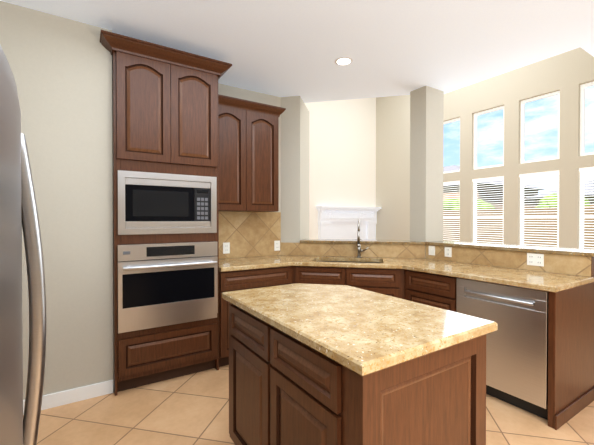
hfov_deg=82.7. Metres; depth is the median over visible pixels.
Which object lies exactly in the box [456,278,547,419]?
dishwasher
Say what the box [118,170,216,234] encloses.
microwave
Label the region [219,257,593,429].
base cabinet
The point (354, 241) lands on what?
sill
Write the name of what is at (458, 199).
tree
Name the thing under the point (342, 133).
wall
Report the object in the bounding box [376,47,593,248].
wall
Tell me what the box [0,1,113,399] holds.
wall
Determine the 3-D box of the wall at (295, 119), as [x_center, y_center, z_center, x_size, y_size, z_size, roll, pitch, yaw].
[0.670,-0.094,4.160,1.635,2.800,0.620,0,1,12]
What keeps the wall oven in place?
in the tall cabinet at (165, 99)
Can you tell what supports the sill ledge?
on the wall
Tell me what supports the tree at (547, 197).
on the ground
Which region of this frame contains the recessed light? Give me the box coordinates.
[334,57,352,64]
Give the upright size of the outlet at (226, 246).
0.118 m
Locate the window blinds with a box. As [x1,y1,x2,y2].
[443,167,593,247]
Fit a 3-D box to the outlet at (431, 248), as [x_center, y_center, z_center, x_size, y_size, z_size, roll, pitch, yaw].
[1.438,0.299,3.603,0.012,0.100,0.075,0,1,-33]
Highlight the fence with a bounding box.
[443,206,593,248]
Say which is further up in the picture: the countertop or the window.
the window
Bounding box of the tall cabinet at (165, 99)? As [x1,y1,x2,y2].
[100,30,231,395]
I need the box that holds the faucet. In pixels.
[356,219,368,257]
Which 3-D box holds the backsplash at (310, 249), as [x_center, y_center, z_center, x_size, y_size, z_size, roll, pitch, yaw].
[0.603,0.314,3.856,1.627,0.148,0.008,0,1,12]
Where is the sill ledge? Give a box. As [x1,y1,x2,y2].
[425,241,593,256]
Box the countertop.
[219,255,593,292]
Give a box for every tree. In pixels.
[443,198,494,209]
[535,193,589,207]
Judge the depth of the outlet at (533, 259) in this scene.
2.78 m
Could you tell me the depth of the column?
3.76 m
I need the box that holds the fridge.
[0,45,45,444]
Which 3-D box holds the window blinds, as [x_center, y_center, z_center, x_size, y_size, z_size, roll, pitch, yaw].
[5.311,-0.107,5.161,0.050,1.646,7.236,0,1,-33]
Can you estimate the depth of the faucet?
3.59 m
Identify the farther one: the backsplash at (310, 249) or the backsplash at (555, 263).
the backsplash at (310, 249)
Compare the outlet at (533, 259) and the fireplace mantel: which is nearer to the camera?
the outlet at (533, 259)
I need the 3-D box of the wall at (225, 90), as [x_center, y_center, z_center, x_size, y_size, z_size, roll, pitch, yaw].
[-0.927,-0.089,3.670,1.983,2.800,0.180,0,1,-33]
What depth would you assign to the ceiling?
2.69 m
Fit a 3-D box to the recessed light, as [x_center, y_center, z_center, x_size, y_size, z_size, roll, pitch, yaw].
[0.429,-1.481,3.102,0.170,0.004,0.170,0,1,-33]
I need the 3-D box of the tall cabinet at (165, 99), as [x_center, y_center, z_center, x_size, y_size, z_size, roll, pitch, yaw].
[-1.174,-0.034,2.985,0.992,2.700,0.705,0,1,-33]
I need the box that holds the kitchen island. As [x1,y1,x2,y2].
[222,283,497,444]
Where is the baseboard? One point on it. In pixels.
(69, 396)
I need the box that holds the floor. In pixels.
[23,365,593,444]
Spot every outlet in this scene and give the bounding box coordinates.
[223,242,229,253]
[274,241,279,250]
[429,246,434,254]
[445,247,451,256]
[527,253,543,266]
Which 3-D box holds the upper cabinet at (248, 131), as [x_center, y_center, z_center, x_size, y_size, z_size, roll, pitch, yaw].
[-0.569,-0.673,3.566,0.829,1.110,0.370,0,1,-33]
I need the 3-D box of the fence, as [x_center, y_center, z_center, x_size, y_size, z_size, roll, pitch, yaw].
[10.745,0.318,13.338,0.060,1.920,55.095,0,1,-33]
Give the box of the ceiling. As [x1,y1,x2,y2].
[0,0,593,102]
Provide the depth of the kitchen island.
1.32 m
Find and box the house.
[443,165,593,208]
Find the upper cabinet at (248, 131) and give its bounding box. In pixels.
[218,94,285,211]
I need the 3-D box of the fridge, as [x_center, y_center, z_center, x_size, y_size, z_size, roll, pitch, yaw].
[-0.820,0.469,0.393,0.895,1.740,0.962,0,1,-33]
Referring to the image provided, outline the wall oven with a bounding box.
[117,242,217,332]
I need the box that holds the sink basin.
[320,261,381,262]
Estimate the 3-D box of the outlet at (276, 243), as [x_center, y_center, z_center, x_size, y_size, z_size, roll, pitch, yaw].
[-0.234,0.274,3.995,0.075,0.118,0.008,0,1,-33]
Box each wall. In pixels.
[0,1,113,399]
[218,83,280,258]
[281,96,418,257]
[304,97,375,238]
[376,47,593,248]
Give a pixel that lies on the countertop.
(530, 279)
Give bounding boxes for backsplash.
[219,211,280,258]
[281,242,424,257]
[425,245,590,276]
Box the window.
[443,82,593,248]
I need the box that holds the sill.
[300,239,424,244]
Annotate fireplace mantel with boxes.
[316,206,381,239]
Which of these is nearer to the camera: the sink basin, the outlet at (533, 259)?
the outlet at (533, 259)
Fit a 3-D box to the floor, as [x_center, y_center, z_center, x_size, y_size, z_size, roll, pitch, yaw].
[1.396,1.362,3.508,8.700,0.100,10.020,0,1,-33]
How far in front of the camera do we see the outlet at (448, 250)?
3.44 m
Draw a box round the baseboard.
[23,380,113,414]
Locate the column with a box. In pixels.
[410,86,443,241]
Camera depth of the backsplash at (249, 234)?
3.81 m

